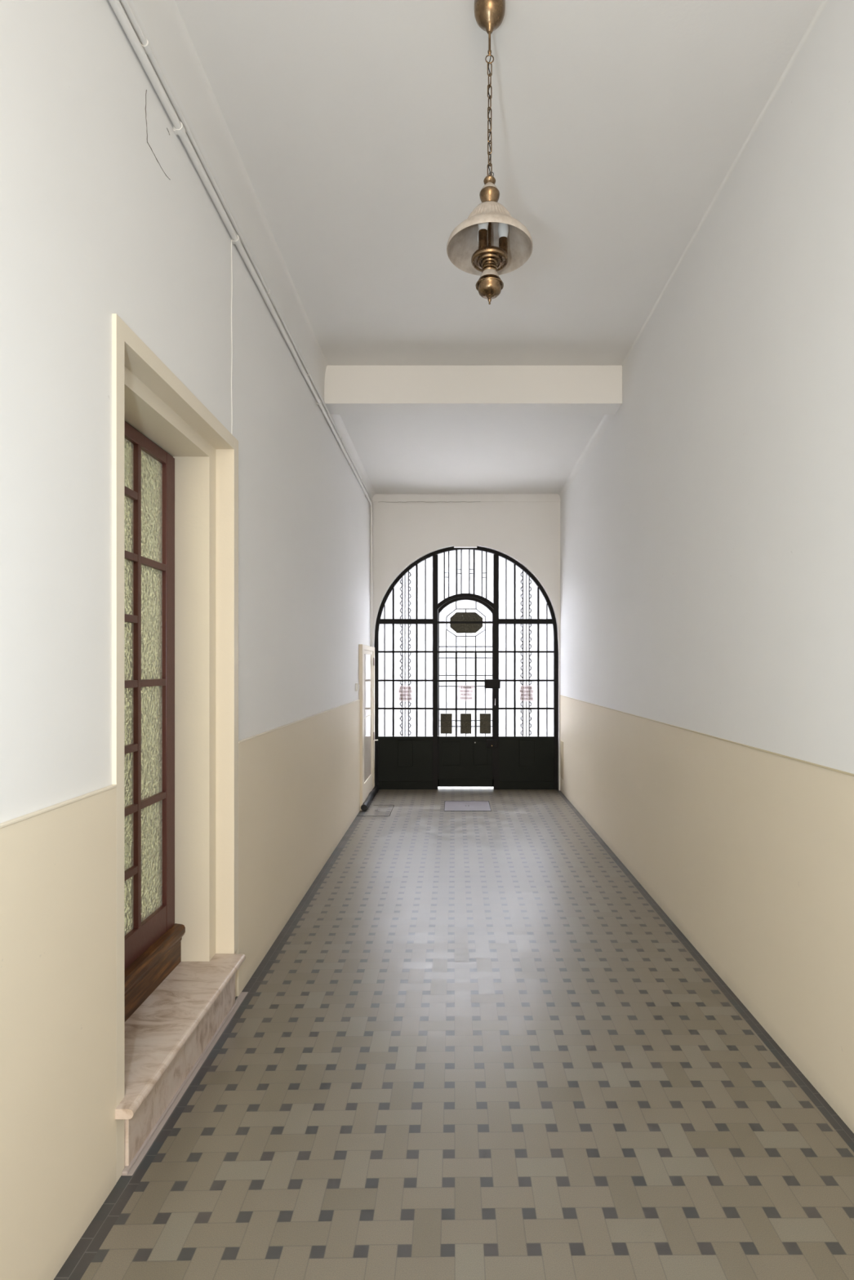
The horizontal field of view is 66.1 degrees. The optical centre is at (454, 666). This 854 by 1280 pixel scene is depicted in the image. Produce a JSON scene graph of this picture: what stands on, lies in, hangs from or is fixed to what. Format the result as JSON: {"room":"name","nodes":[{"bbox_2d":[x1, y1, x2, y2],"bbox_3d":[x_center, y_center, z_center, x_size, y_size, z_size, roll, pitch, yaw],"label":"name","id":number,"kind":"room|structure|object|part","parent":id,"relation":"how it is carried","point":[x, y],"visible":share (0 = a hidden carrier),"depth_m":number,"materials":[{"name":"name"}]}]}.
{"room":"building entrance hallway","nodes":[
{"label":"building entrance hallway","id":0,"kind":"room"},
{"bbox_2d":[0,0,369,1279],"bbox_3d":[-1.212,-0.425,1.432,0.333,4.050,14.863,0,0,0],"label":"wall","id":1,"kind":"structure","parent":0,"point":[105,210],"depth_m":1.91,"materials":[{"name":"paint"}]},
{"bbox_2d":[124,421,185,1022],"bbox_3d":[-1.288,0.197,2.599,0.091,2.335,0.870,0,0,0],"label":"door","id":2,"kind":"structure","parent":1,"relation":"in","point":[153,938],"depth_m":2.81,"materials":[{"name":"wood"}]},
{"bbox_3d":[-1.312,0.081,2.600,0.006,1.998,0.704,0,0,0],"label":"glass pane","id":3,"kind":"part","parent":2,"relation":"part of","materials":[{"name":"white glass"}]},
{"bbox_2d":[111,313,238,1182],"bbox_3d":[-1.198,0.254,2.605,0.305,2.692,1.150,0,0,0],"label":"door frame","id":4,"kind":"structure","parent":1,"relation":"attached to","point":[129,351],"depth_m":3.03,"materials":[{"name":"beige paint"}]},
{"bbox_2d":[0,699,359,828],"bbox_3d":[-1.050,0.369,0.641,0.016,0.008,13.281,0,0,0],"label":"trim","id":5,"kind":"structure","parent":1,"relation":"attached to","point":[26,816],"depth_m":1.82,"materials":[{"name":"beige paint"}]},
{"bbox_2d":[231,240,232,435],"bbox_3d":[-1.055,-1.558,3.113,0.005,0.924,0.013,0,0,0],"label":"cable","id":6,"kind":"object","parent":1,"relation":"attached to","point":[231,240],"visible":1,"depth_m":3.11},
{"bbox_2d":[108,0,373,691],"bbox_3d":[-1.040,-0.867,1.128,0.044,2.373,14.236,0,0,0],"label":"conduit","id":7,"kind":"object","parent":1,"relation":"attached to","point":[179,129],"visible":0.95,"depth_m":2.92,"materials":[{"name":"white plastic"}]},
{"bbox_2d":[120,0,373,595],"bbox_3d":[-1.044,-1.508,1.174,0.028,1.217,14.328,0,0,0],"label":"conduit","id":8,"kind":"object","parent":1,"relation":"attached to","point":[144,42],"visible":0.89,"depth_m":2.87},
{"bbox_2d":[355,683,359,691],"bbox_3d":[-1.041,0.223,7.056,0.034,0.085,0.082,0,0,0],"label":"light switch","id":9,"kind":"object","parent":1,"relation":"attached to","point":[357,685],"visible":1,"depth_m":7.02,"materials":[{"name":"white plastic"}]},
{"bbox_2d":[359,644,377,810],"bbox_3d":[-1.010,0.677,7.845,0.096,1.845,1.128,0,0,0],"label":"door","id":10,"kind":"structure","parent":1,"relation":"in","point":[366,653],"depth_m":7.79,"materials":[{"name":"beige paint"}]},
{"bbox_3d":[-1.046,0.598,7.835,0.023,1.485,0.688,0,0,0],"label":"glass pane","id":11,"kind":"part","parent":10,"relation":"part of","materials":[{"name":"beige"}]},
{"bbox_2d":[53,787,853,1279],"bbox_3d":[0.130,1.660,1.212,3.076,0.120,14.823,0,0,0],"label":"floor","id":12,"kind":"structure","parent":0,"point":[476,1046],"depth_m":2.38,"materials":[{"name":"tile"}]},
{"bbox_2d":[115,954,248,1175],"bbox_3d":[-1.169,1.482,2.621,0.361,0.235,1.198,0,0,0],"label":"marble step","id":13,"kind":"structure","parent":12,"relation":"on","point":[171,1034],"depth_m":2.49,"materials":[{"name":"beige stone"}]},
{"bbox_2d":[360,785,379,810],"bbox_3d":[-0.999,1.564,7.855,0.085,0.083,1.192,0,0,0],"label":"roll","id":14,"kind":"object","parent":12,"relation":"on","point":[364,806],"visible":1,"depth_m":7.65,"materials":[{"name":"black plastic"}]},
{"bbox_2d":[356,804,394,816],"bbox_3d":[-0.867,1.599,7.284,0.353,0.002,0.548,0,0,0],"label":"access cover","id":15,"kind":"object","parent":12,"relation":"on","point":[373,805],"visible":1,"depth_m":7.01,"materials":[{"name":"grey metal"}]},
{"bbox_2d":[444,800,491,811],"bbox_3d":[0.149,1.598,7.517,0.524,0.004,0.535,0,0,0],"label":"doormat","id":16,"kind":"object","parent":12,"relation":"on","point":[449,806],"visible":1,"depth_m":7.50,"materials":[{"name":"metal"}]},
{"bbox_2d":[372,493,559,790],"bbox_3d":[0.155,-0.310,8.630,2.426,3.820,0.367,0,0,0],"label":"wall","id":17,"kind":"structure","parent":0,"point":[525,528],"depth_m":8.46,"materials":[{"name":"white paint"}]},
{"bbox_2d":[374,546,558,789],"bbox_3d":[0.155,0.015,8.556,2.392,3.170,0.055,0,0,0],"label":"door frame","id":18,"kind":"structure","parent":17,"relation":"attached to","point":[401,762],"depth_m":8.54,"materials":[{"name":"black paint"}]},
{"bbox_3d":[-0.907,0.065,8.555,0.014,1.736,0.014,0,0,23],"label":"grille rod","id":19,"kind":"part","parent":18,"relation":"part of","materials":[{"name":"metal"}]},
{"bbox_3d":[-0.689,-0.105,8.556,0.042,2.061,0.012,0,0,0],"label":"wavy rod","id":20,"kind":"part","parent":18,"relation":"part of","materials":[{"name":"metal"}]},
{"bbox_3d":[-0.676,-0.117,8.555,0.012,2.100,0.012,0,0,-22],"label":"grille rod","id":21,"kind":"part","parent":18,"relation":"part of","materials":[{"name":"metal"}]},
{"bbox_2d":[397,685,413,701],"bbox_3d":[-0.634,0.352,8.545,0.202,0.206,0.002,0,0,0],"label":"notice","id":22,"kind":"object","parent":18,"relation":"attached to","point":[405,693],"visible":1,"depth_m":8.55,"materials":[{"name":"white paper"}]},
{"bbox_3d":[-0.636,1.257,8.553,0.718,0.687,0.040,0,0,0],"label":"kick panel","id":23,"kind":"part","parent":18,"relation":"part of","materials":[{"name":"black metal"}]},
{"bbox_3d":[-0.640,-0.135,8.555,0.011,2.136,0.011,0,0,-23],"label":"grille rod","id":24,"kind":"part","parent":18,"relation":"part of","materials":[{"name":"metal"}]},
{"bbox_3d":[-0.595,-0.156,8.555,0.012,2.178,0.012,0,0,-22],"label":"grille rod","id":25,"kind":"part","parent":18,"relation":"part of","materials":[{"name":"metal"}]},
{"bbox_3d":[-0.582,-0.160,8.556,0.042,2.171,0.012,0,0,0],"label":"wavy rod","id":26,"kind":"part","parent":18,"relation":"part of","materials":[{"name":"metal"}]},
{"bbox_3d":[-0.375,-0.231,8.555,0.014,2.328,0.014,0,0,23],"label":"grille rod","id":27,"kind":"part","parent":18,"relation":"part of","materials":[{"name":"metal"}]},
{"bbox_3d":[-0.129,-1.151,8.555,0.015,0.679,0.015,0,0,-23],"label":"grille rod","id":28,"kind":"part","parent":18,"relation":"part of","materials":[{"name":"metal"}]},
{"bbox_3d":[-0.072,-1.170,8.555,0.013,0.667,0.013,0,0,-23],"label":"grille rod","id":29,"kind":"part","parent":18,"relation":"part of","materials":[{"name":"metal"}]},
{"bbox_3d":[0.031,-1.202,8.555,0.021,0.636,0.021,0,0,22],"label":"grille rod","id":30,"kind":"part","parent":18,"relation":"part of","materials":[{"name":"metal"}]},
{"bbox_3d":[0.092,-1.218,8.555,0.013,0.614,0.013,0,0,-23],"label":"grille rod","id":31,"kind":"part","parent":18,"relation":"part of","materials":[{"name":"metal"}]},
{"bbox_2d":[437,596,500,786],"bbox_3d":[0.189,0.332,8.527,0.812,2.468,0.097,0,0,0],"label":"door","id":32,"kind":"structure","parent":18,"relation":"attached to","point":[465,761],"depth_m":8.55,"materials":[{"name":"black metal"}]},
{"bbox_3d":[-0.102,0.065,8.555,0.012,1.091,0.012,0,0,-23],"label":"grille rod","id":33,"kind":"part","parent":32,"relation":"part of","materials":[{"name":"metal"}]},
{"bbox_3d":[0.150,0.260,8.555,0.719,0.013,0.013,0,0,0],"label":"grille rod","id":34,"kind":"part","parent":32,"relation":"part of","materials":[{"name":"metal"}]},
{"bbox_3d":[0.150,1.239,8.553,0.733,0.652,0.040,0,0,0],"label":"kick panel","id":35,"kind":"part","parent":32,"relation":"part of","materials":[{"name":"black metal"}]},
{"bbox_3d":[0.150,0.117,8.555,0.719,0.013,0.013,0,0,0],"label":"grille rod","id":36,"kind":"part","parent":32,"relation":"part of","materials":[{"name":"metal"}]},
{"bbox_3d":[0.150,-0.112,8.555,0.719,0.013,0.013,0,0,0],"label":"grille rod","id":37,"kind":"part","parent":32,"relation":"part of","materials":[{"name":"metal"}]},
{"bbox_3d":[0.150,-0.257,8.555,0.719,0.013,0.013,0,0,0],"label":"grille rod","id":38,"kind":"part","parent":32,"relation":"part of","materials":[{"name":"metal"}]},
{"bbox_3d":[0.152,0.089,8.555,0.012,1.045,0.012,0,0,23],"label":"grille rod","id":39,"kind":"part","parent":32,"relation":"part of","materials":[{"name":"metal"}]},
{"bbox_2d":[457,684,474,700],"bbox_3d":[0.156,0.345,8.545,0.208,0.200,0.002,0,0,0],"label":"notice","id":40,"kind":"object","parent":32,"relation":"attached to","point":[465,692],"visible":1,"depth_m":8.55,"materials":[{"name":"white paper"}]},
{"bbox_3d":[0.407,0.065,8.555,0.012,1.091,0.012,0,0,23],"label":"grille rod","id":41,"kind":"part","parent":32,"relation":"part of","materials":[{"name":"metal"}]},
{"bbox_3d":[0.532,0.462,8.525,0.034,0.142,0.006,0,0,0],"label":"key plate","id":42,"kind":"part","parent":32,"relation":"part of","materials":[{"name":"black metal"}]},
{"bbox_3d":[0.198,-1.222,8.555,0.013,0.608,0.013,0,0,-23],"label":"grille rod","id":43,"kind":"part","parent":18,"relation":"part of","materials":[{"name":"metal"}]},
{"bbox_3d":[0.259,-1.206,8.555,0.021,0.632,0.021,0,0,22],"label":"grille rod","id":44,"kind":"part","parent":18,"relation":"part of","materials":[{"name":"metal"}]},
{"bbox_3d":[0.362,-1.176,8.555,0.013,0.664,0.013,0,0,23],"label":"grille rod","id":45,"kind":"part","parent":18,"relation":"part of","materials":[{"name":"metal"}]},
{"bbox_3d":[0.419,-1.157,8.555,0.015,0.678,0.015,0,0,23],"label":"grille rod","id":46,"kind":"part","parent":18,"relation":"part of","materials":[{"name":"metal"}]},
{"bbox_3d":[0.676,-0.233,8.555,0.014,2.332,0.014,0,0,23],"label":"grille rod","id":47,"kind":"part","parent":18,"relation":"part of","materials":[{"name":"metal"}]},
{"bbox_3d":[0.883,-0.160,8.556,0.042,2.171,0.012,0,0,0],"label":"wavy rod","id":48,"kind":"part","parent":18,"relation":"part of","materials":[{"name":"metal"}]},
{"bbox_3d":[0.896,-0.159,8.555,0.012,2.185,0.012,0,0,-22],"label":"grille rod","id":49,"kind":"part","parent":18,"relation":"part of","materials":[{"name":"metal"}]},
{"bbox_3d":[0.942,-0.139,8.555,0.011,2.144,0.011,0,0,23],"label":"grille rod","id":50,"kind":"part","parent":18,"relation":"part of","materials":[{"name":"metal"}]},
{"bbox_2d":[518,684,534,701],"bbox_3d":[0.942,0.350,8.545,0.206,0.210,0.002,0,0,0],"label":"notice","id":51,"kind":"object","parent":18,"relation":"attached to","point":[526,692],"visible":1,"depth_m":8.55,"materials":[{"name":"white paper"}]},
{"bbox_3d":[0.940,1.257,8.553,0.729,0.687,0.040,0,0,0],"label":"kick panel","id":52,"kind":"part","parent":18,"relation":"part of","materials":[{"name":"black metal"}]},
{"bbox_3d":[0.977,-0.121,8.555,0.012,2.109,0.012,0,0,-22],"label":"grille rod","id":53,"kind":"part","parent":18,"relation":"part of","materials":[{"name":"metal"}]},
{"bbox_3d":[0.990,-0.110,8.556,0.042,2.070,0.012,0,0,0],"label":"wavy rod","id":54,"kind":"part","parent":18,"relation":"part of","materials":[{"name":"metal"}]},
{"bbox_3d":[1.209,0.054,8.555,0.014,1.757,0.014,0,0,23],"label":"grille rod","id":55,"kind":"part","parent":18,"relation":"part of","materials":[{"name":"metal"}]},
{"bbox_2d":[132,0,829,501],"bbox_3d":[0.120,-2.360,1.155,2.996,0.480,14.711,0,0,0],"label":"ceiling","id":56,"kind":"structure","parent":0,"point":[346,140],"depth_m":3.19,"materials":[{"name":"white paint"}]},
{"bbox_2d":[324,365,622,414],"bbox_3d":[0.155,-2.293,5.453,2.426,0.313,0.241,0,0,0],"label":"beam","id":57,"kind":"structure","parent":56,"relation":"attached to","point":[348,389],"depth_m":5.33,"materials":[{"name":"white paint"}]},
{"bbox_2d":[446,0,533,304],"bbox_3d":[0.130,-1.889,2.410,0.316,1.121,0.316,0,0,7],"label":"pendant lamp","id":58,"kind":"object","parent":56,"relation":"hanging from","point":[491,243],"visible":1,"depth_m":2.40,"materials":[{"name":"white glass"}]},
{"bbox_3d":[0.104,-1.608,2.367,0.039,0.096,0.039,0,0,0],"label":"light bulb","id":59,"kind":"part","parent":58,"relation":"part of","materials":[{"name":"white glass"}]},
{"bbox_3d":[0.130,-2.288,2.410,0.014,0.084,0.014,0,0,0],"label":"canopy stem","id":60,"kind":"part","parent":58,"relation":"part of","materials":[{"name":"gold metal"}]},
{"bbox_2d":[471,228,507,271],"bbox_3d":[0.130,-1.524,2.410,0.136,0.089,0.136,0,0,0],"label":"socket","id":61,"kind":"object","parent":58,"relation":"on","point":[485,254],"depth_m":2.38,"materials":[{"name":"gold metal"}]},
{"bbox_3d":[0.130,-1.590,2.410,0.012,0.180,0.012,0,0,0],"label":"stem","id":62,"kind":"part","parent":58,"relation":"part of","materials":[{"name":"gold metal"}]},
{"bbox_3d":[0.130,-1.605,2.410,0.316,0.157,0.316,0,0,0],"label":"lamp shade","id":63,"kind":"part","parent":58,"relation":"part of","materials":[{"name":"white glass"}]},
{"bbox_3d":[0.180,-1.608,2.409,0.039,0.096,0.039,0,0,0],"label":"light bulb","id":64,"kind":"part","parent":58,"relation":"part of","materials":[{"name":"white glass"}]},
{"bbox_2d":[560,0,853,1133],"bbox_3d":[1.493,-0.425,1.432,0.250,4.050,14.863,0,0,0],"label":"wall","id":65,"kind":"structure","parent":0,"point":[707,534],"depth_m":3.10,"materials":[{"name":"paint"}]},
{"bbox_2d":[560,740,563,779],"bbox_3d":[1.365,1.181,8.317,0.006,0.471,0.185,0,0,0],"label":"hatch","id":66,"kind":"object","parent":65,"relation":"attached to","point":[562,742],"visible":1,"depth_m":8.28,"materials":[{"name":"beige paint"}]},
{"bbox_2d":[560,694,853,776],"bbox_3d":[1.365,0.372,1.230,0.005,0.008,14.461,0,0,0],"label":"trim","id":67,"kind":"structure","parent":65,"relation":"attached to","point":[730,741],"depth_m":3.05,"materials":[{"name":"beige paint"}]},
{"label":"outside","id":68,"kind":"structure","parent":0,"visible":0},
{"bbox_2d":[378,735,553,787],"bbox_3d":[0.000,1.745,15.593,24.000,0.210,13.940,0,0,0],"label":"pavement","id":69,"kind":"structure","parent":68,"point":[379,735],"depth_m":15.48,"materials":[{"name":"white"}]},
{"bbox_2d":[378,549,553,735],"bbox_3d":[0.000,-0.750,15.863,44.000,5.300,0.600,0,0,0],"label":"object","id":70,"kind":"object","parent":69,"relation":"on","point":[451,638],"depth_m":15.56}
]}

